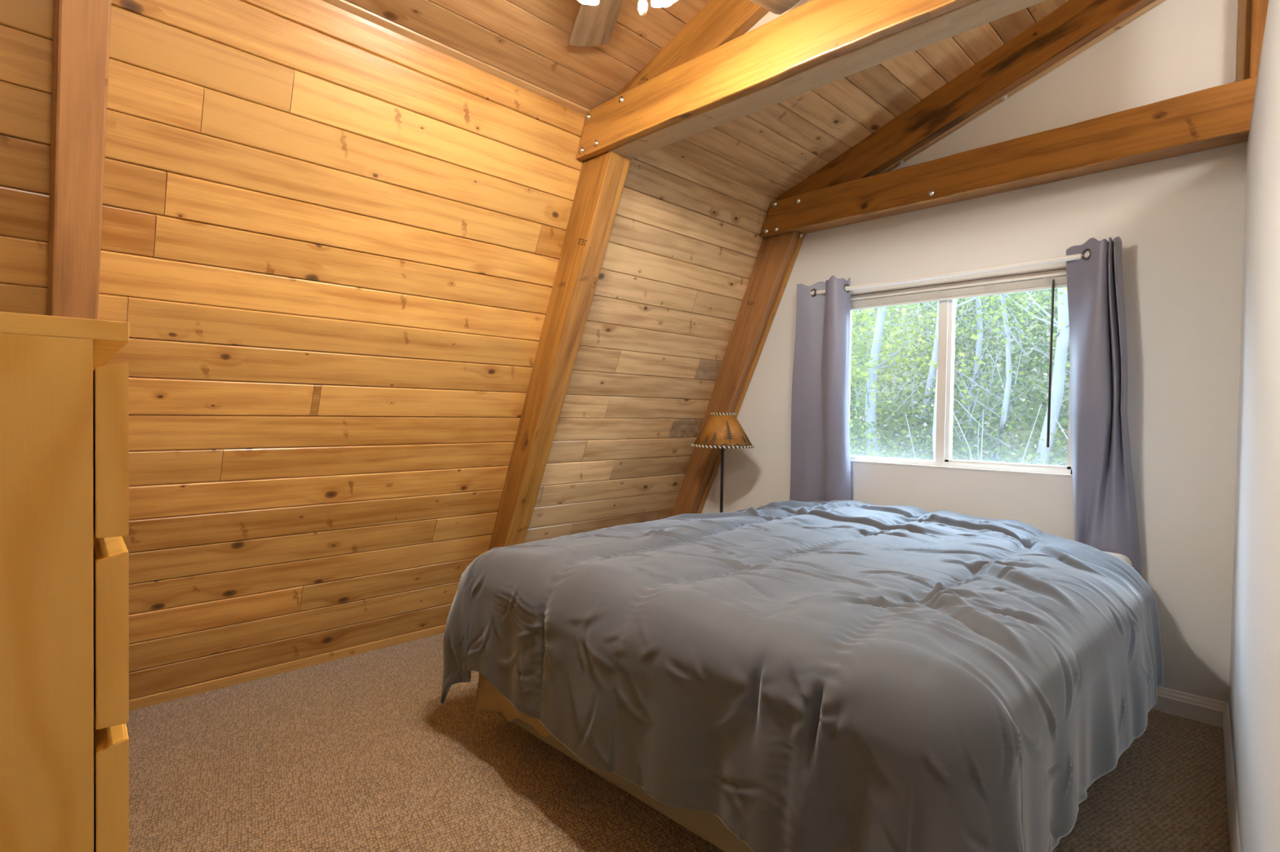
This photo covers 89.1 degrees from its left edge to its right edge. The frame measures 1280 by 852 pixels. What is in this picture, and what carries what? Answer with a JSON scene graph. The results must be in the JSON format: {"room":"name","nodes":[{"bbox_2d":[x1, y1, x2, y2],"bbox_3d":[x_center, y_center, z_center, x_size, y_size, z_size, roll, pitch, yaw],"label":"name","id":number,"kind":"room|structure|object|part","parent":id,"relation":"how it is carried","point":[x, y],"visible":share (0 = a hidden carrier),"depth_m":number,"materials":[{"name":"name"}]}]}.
{"room":"bedroom","nodes":[
{"label":"bedroom","id":0,"kind":"room"},
{"bbox_2d":[0,0,777,711],"bbox_3d":[-1.540,-0.104,2.034,5.900,2.373,0.958,0,2,-45],"label":"wall","id":1,"kind":"structure","parent":0,"point":[332,237],"depth_m":2.38,"materials":[{"name":"brown wood"}]},
{"bbox_2d":[125,632,1230,851],"bbox_3d":[-0.387,1.097,0.888,5.900,0.001,4.450,0,2,-45],"label":"floor","id":2,"kind":"structure","parent":0,"point":[360,753],"depth_m":1.97,"materials":[{"name":"carpet"}]},
{"bbox_2d":[0,311,128,851],"bbox_3d":[-1.070,0.476,0.936,0.480,1.221,0.800,0,2,-41],"label":"dresser","id":3,"kind":"object","parent":2,"relation":"on","point":[64,422],"visible":1,"depth_m":0.75,"materials":[{"name":"brown wood"}]},
{"bbox_3d":[-0.823,0.497,0.634,0.444,1.198,0.018,0,2,-41],"label":"panel","id":4,"kind":"part","parent":3,"relation":"part of","materials":[{"name":"brown wood"}]},
{"bbox_3d":[-0.899,0.248,1.081,0.031,0.210,0.797,0,2,-41],"label":"drawer","id":5,"kind":"part","parent":3,"relation":"part of","materials":[{"name":"brown wood"}]},
{"bbox_3d":[-0.896,0.019,1.076,0.031,0.210,0.797,0,2,-41],"label":"drawer","id":6,"kind":"part","parent":3,"relation":"part of","materials":[{"name":"brown wood"}]},
{"bbox_3d":[-0.902,0.478,1.085,0.031,0.210,0.797,0,2,-41],"label":"drawer","id":7,"kind":"part","parent":3,"relation":"part of","materials":[{"name":"brown wood"}]},
{"bbox_2d":[47,0,111,370],"bbox_3d":[-1.601,-0.104,1.824,0.092,2.330,1.132,0,2,-45],"label":"wall post","id":8,"kind":"object","parent":2,"relation":"on","point":[81,42],"visible":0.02,"depth_m":1.58,"materials":[{"name":"brown wood"}]},
{"bbox_2d":[488,151,631,551],"bbox_3d":[-0.461,-0.030,3.026,0.117,2.168,1.048,0,2,-45],"label":"wall post","id":9,"kind":"object","parent":2,"relation":"on","point":[602,180],"visible":0.72,"depth_m":2.87,"materials":[{"name":"brown wood"}]},
{"bbox_2d":[595,0,768,158],"bbox_3d":[0.558,-1.521,1.949,0.044,0.921,2.040,0,2,-45],"label":"rafter","id":10,"kind":"object","parent":9,"relation":"on","point":[719,22],"visible":0.57,"depth_m":2.25,"materials":[{"name":"brown wood"}]},
{"bbox_2d":[576,0,1046,160],"bbox_3d":[0.888,-1.156,1.636,0.167,0.183,3.113,0,2,-45],"label":"beam","id":11,"kind":"structure","parent":10,"relation":"attached to","point":[816,43],"depth_m":2.03,"materials":[{"name":"brown wood"}]},
{"bbox_2d":[690,412,754,512],"bbox_3d":[0.470,0.490,3.678,0.419,1.130,0.382,0,2,-45],"label":"floor lamp","id":12,"kind":"object","parent":2,"relation":"on","point":[721,430],"visible":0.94,"depth_m":3.55,"materials":[{"name":"black metal"}]},
{"bbox_3d":[0.464,0.022,3.638,0.336,0.177,0.336,0,2,-45],"label":"lamp shade","id":13,"kind":"part","parent":12,"relation":"part of","materials":[{"name":"brown"}]},
{"bbox_2d":[671,231,805,516],"bbox_3d":[0.492,-0.016,3.961,0.100,2.130,1.074,0,2,-45],"label":"wall post","id":14,"kind":"object","parent":2,"relation":"on","point":[775,259],"visible":0.84,"depth_m":3.79,"materials":[{"name":"brown wood"}]},
{"bbox_2d":[777,0,1165,199],"bbox_3d":[1.528,-1.523,2.919,0.099,0.926,2.040,0,2,-45],"label":"rafter","id":15,"kind":"object","parent":14,"relation":"on","point":[1076,26],"visible":0.83,"depth_m":2.87,"materials":[{"name":"brown wood"}]},
{"bbox_2d":[759,76,1257,237],"bbox_3d":[1.790,-1.118,2.624,0.148,0.183,3.034,0,2,-45],"label":"beam","id":16,"kind":"structure","parent":15,"relation":"attached to","point":[1219,116],"depth_m":2.68,"materials":[{"name":"brown wood"}]},
{"bbox_2d":[1249,0,1268,78],"bbox_3d":[2.194,-1.559,2.252,0.099,0.728,0.098,0,2,-45],"label":"post","id":17,"kind":"object","parent":16,"relation":"on","point":[1260,7],"visible":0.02,"depth_m":2.25,"materials":[{"name":"brown wood"}]},
{"bbox_2d":[475,551,1133,851],"bbox_3d":[0.660,0.777,2.347,1.917,0.614,1.559,0,2,-45],"label":"bed","id":18,"kind":"object","parent":2,"relation":"on","point":[706,825],"visible":0.09,"depth_m":1.76,"materials":[{"name":"fabric"}]},
{"bbox_2d":[440,500,1163,851],"bbox_3d":[0.632,0.678,2.306,2.019,0.614,1.816,0,2,-45],"label":"comforter","id":19,"kind":"object","parent":18,"relation":"on","point":[820,676],"visible":1,"depth_m":1.51,"materials":[{"name":"grey fabric"}]},
{"bbox_3d":[0.677,0.618,2.357,1.865,0.297,1.535,0,2,-45],"label":"mattress","id":20,"kind":"part","parent":18,"relation":"part of","materials":[{"name":"white fabric"}]},
{"bbox_2d":[321,0,1068,199],"bbox_3d":[0.040,-1.588,0.447,5.900,0.747,3.484,0,2,-45],"label":"ceiling","id":21,"kind":"structure","parent":0,"point":[770,150],"depth_m":2.58,"materials":[{"name":"brown wood"}]},
{"bbox_2d":[568,0,799,46],"bbox_3d":[0.003,-1.302,1.635,1.163,0.514,1.146,0,2,-45],"label":"ceiling fan","id":22,"kind":"object","parent":21,"relation":"hanging from","point":[595,21],"visible":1,"depth_m":2.05,"materials":[{"name":"brown wood"}]},
{"bbox_3d":[-0.144,-1.155,1.710,0.049,0.079,0.049,0,1,-19],"label":"bulb","id":23,"kind":"part","parent":22,"relation":"part of","materials":[{"name":"white glass"}]},
{"bbox_3d":[-0.144,-1.170,1.708,0.083,0.105,0.089,0,2,-45],"label":"lamp shade","id":24,"kind":"part","parent":22,"relation":"part of","materials":[{"name":"white glass"}]},
{"bbox_3d":[-0.123,-1.302,2.017,0.143,0.031,0.445,1,1,-15],"label":"blade","id":25,"kind":"part","parent":22,"relation":"part of","materials":[{"name":"brown wood"}]},
{"bbox_3d":[0.067,-1.167,1.715,0.090,0.105,0.084,0,2,-45],"label":"lamp shade","id":26,"kind":"part","parent":22,"relation":"part of","materials":[{"name":"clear glass"}]},
{"bbox_3d":[0.066,-1.152,1.716,0.053,0.079,0.049,0,2,-45],"label":"bulb","id":27,"kind":"part","parent":22,"relation":"part of","materials":[{"name":"white glass"}]},
{"bbox_3d":[0.295,-1.292,1.853,0.445,0.031,0.143,0,1,-33],"label":"blade","id":28,"kind":"part","parent":22,"relation":"part of","materials":[{"name":"brown wood"}]},
{"bbox_2d":[745,0,810,33],"bbox_3d":[0.633,-1.594,1.922,0.020,0.710,1.900,0,2,-45],"label":"wall","id":29,"kind":"structure","parent":0,"point":[769,16],"depth_m":2.12,"materials":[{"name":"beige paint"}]},
{"bbox_2d":[701,0,1247,702],"bbox_3d":[1.708,-0.262,2.901,0.120,3.700,4.300,0,2,-45],"label":"wall","id":30,"kind":"structure","parent":0,"point":[1178,220],"depth_m":2.55,"materials":[{"name":"paint"}]},
{"bbox_2d":[809,252,1089,295],"bbox_3d":[1.398,-0.680,3.044,0.110,0.060,1.300,0,2,-45],"label":"curtain rod","id":31,"kind":"object","parent":30,"relation":"attached to","point":[1072,257],"visible":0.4,"depth_m":2.90,"materials":[{"name":"white metal"}]},
{"bbox_2d":[789,275,851,502],"bbox_3d":[0.942,-0.144,3.446,0.126,1.250,0.361,0,2,-45],"label":"curtain","id":32,"kind":"object","parent":31,"relation":"hanging from","point":[820,469],"visible":0.94,"depth_m":3.44,"materials":[{"name":"grey fabric"}]},
{"bbox_2d":[1066,236,1142,577],"bbox_3d":[1.823,-0.071,2.569,0.129,1.336,0.275,0,2,-45],"label":"curtain","id":33,"kind":"object","parent":31,"relation":"hanging from","point":[1105,512],"visible":0.92,"depth_m":2.53,"materials":[{"name":"grey fabric"}]},
{"bbox_2d":[848,299,1072,476],"bbox_3d":[1.473,-0.238,3.120,0.104,0.875,1.100,0,2,-45],"label":"window","id":34,"kind":"structure","parent":30,"relation":"in","point":[947,308],"depth_m":3.11,"materials":[{"name":"white plastic"}]},
{"bbox_2d":[850,269,1066,447],"bbox_3d":[1.441,-0.296,3.086,0.048,0.753,1.076,0,2,-45],"label":"mini blind","id":35,"kind":"object","parent":34,"relation":"attached to","point":[1055,279],"visible":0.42,"depth_m":2.97,"materials":[{"name":"white plastic"}]},
{"bbox_3d":[1.453,-0.604,3.087,0.027,0.011,1.072,0,2,-45],"label":"rail","id":36,"kind":"part","parent":35,"relation":"part of","materials":[{"name":"white"}]},
{"bbox_3d":[1.580,-0.622,2.936,0.007,0.036,0.034,0,2,-45],"label":"ladder cord","id":37,"kind":"part","parent":35,"relation":"part of","materials":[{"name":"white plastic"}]},
{"bbox_3d":[1.745,-0.617,2.771,0.007,0.036,0.036,0,2,-45],"label":"ladder cord","id":38,"kind":"part","parent":35,"relation":"part of","materials":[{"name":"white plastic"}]},
{"bbox_3d":[1.442,0.196,3.104,0.036,0.007,1.100,0,2,-45],"label":"sill","id":39,"kind":"part","parent":34,"relation":"part of","materials":[{"name":"white"}]},
{"bbox_3d":[1.666,-0.230,2.942,0.042,0.819,0.515,0,2,-45],"label":"sash rail","id":40,"kind":"part","parent":34,"relation":"part of","materials":[{"name":"white plastic"}]},
{"bbox_2d":[1151,686,1228,728],"bbox_3d":[1.276,1.029,3.245,0.014,0.092,2.467,0,2,-45],"label":"baseboard","id":41,"kind":"structure","parent":30,"relation":"attached to","point":[1183,704],"depth_m":2.44,"materials":[{"name":"white"}]},
{"bbox_2d":[1236,0,1252,81],"bbox_3d":[2.176,-1.538,2.331,0.013,0.683,0.038,0,2,-45],"label":"trim","id":42,"kind":"structure","parent":30,"relation":"attached to","point":[1245,6],"depth_m":2.33,"materials":[{"name":"brown wood"}]},
{"bbox_2d":[1228,0,1279,851],"bbox_3d":[0.292,0.066,0.133,0.090,2.112,5.820,2,1,41],"label":"wall","id":43,"kind":"structure","parent":0,"point":[1254,694],"depth_m":1.40,"materials":[{"name":"white paint"}]},
{"bbox_2d":[1222,703,1240,851],"bbox_3d":[0.273,1.074,0.227,0.014,0.092,5.714,2,1,41],"label":"baseboard","id":44,"kind":"structure","parent":43,"relation":"attached to","point":[1233,816],"depth_m":1.87,"materials":[{"name":"white"}]},
{"label":"outside","id":45,"kind":"structure","parent":0,"visible":0},
{"bbox_2d":[849,289,1070,465],"bbox_3d":[6.012,-2.553,10.169,15.100,8.915,22.000,0,2,-45],"label":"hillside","id":46,"kind":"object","parent":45,"point":[917,312],"visible":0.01,"depth_m":8.70,"materials":[{"name":"green plant"}]},
{"bbox_2d":[849,305,915,406],"bbox_3d":[2.083,-0.852,6.960,1.399,3.604,1.897,1,1,-14],"label":"tree","id":47,"kind":"object","parent":46,"relation":"on","point":[854,372],"visible":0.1,"depth_m":6.65,"materials":[{"name":"green plant"}]},
{"bbox_2d":[849,306,937,457],"bbox_3d":[2.674,-1.416,6.799,1.317,4.355,1.848,0,1,-36],"label":"tree","id":48,"kind":"object","parent":46,"relation":"on","point":[870,411],"visible":0.27,"depth_m":6.96,"materials":[{"name":"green plant"}]},
{"bbox_2d":[892,301,967,429],"bbox_3d":[3.648,-2.089,7.997,1.414,4.376,1.737,0,2,-45],"label":"tree","id":49,"kind":"object","parent":46,"relation":"on","point":[932,371],"visible":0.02,"depth_m":8.00,"materials":[{"name":"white plant"}]},
{"bbox_2d":[849,288,1070,466],"bbox_3d":[3.482,-2.474,11.278,11.177,8.634,15.977,0,2,-45],"label":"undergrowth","id":50,"kind":"object","parent":46,"relation":"on","point":[895,447],"visible":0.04,"depth_m":7.63,"materials":[{"name":"green plant"}]},
{"bbox_2d":[851,289,1069,464],"bbox_3d":[3.258,-0.843,7.798,5.632,4.524,12.836,0,2,-45],"label":"twigs","id":51,"kind":"object","parent":46,"relation":"on","point":[1027,301],"visible":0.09,"depth_m":7.25,"materials":[{"name":"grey plant"}]},
{"bbox_2d":[899,292,1042,407],"bbox_3d":[4.016,-2.238,7.899,1.201,4.273,1.586,0,2,-45],"label":"tree","id":52,"kind":"object","parent":46,"relation":"on","point":[978,302],"visible":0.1,"depth_m":8.03,"materials":[{"name":"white plant"}]},
{"bbox_2d":[917,296,1031,460],"bbox_3d":[2.693,-1.128,5.510,1.531,4.622,0.906,1,1,28],"label":"tree","id":53,"kind":"object","parent":46,"relation":"on","point":[934,430],"visible":0.04,"depth_m":5.70,"materials":[{"name":"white plant"}]},
{"bbox_2d":[915,293,1053,462],"bbox_3d":[3.459,-1.065,6.415,1.541,3.608,1.102,1,1,-2],"label":"tree","id":54,"kind":"object","parent":46,"relation":"on","point":[1008,358],"visible":0.44,"depth_m":6.30,"materials":[{"name":"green plant"}]},
{"bbox_2d":[981,287,1070,465],"bbox_3d":[3.824,-1.583,5.699,1.476,4.935,1.501,1,1,17],"label":"tree","id":55,"kind":"object","parent":46,"relation":"on","point":[1063,331],"visible":0.25,"depth_m":5.68,"materials":[{"name":"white plant"}]},
{"bbox_2d":[1035,290,1057,307],"bbox_3d":[4.309,-1.436,5.593,1.398,4.335,1.834,0,1,-26],"label":"tree","id":56,"kind":"object","parent":46,"relation":"on","point":[1046,293],"visible":0.02,"depth_m":6.29,"materials":[{"name":"green plant"}]}
]}

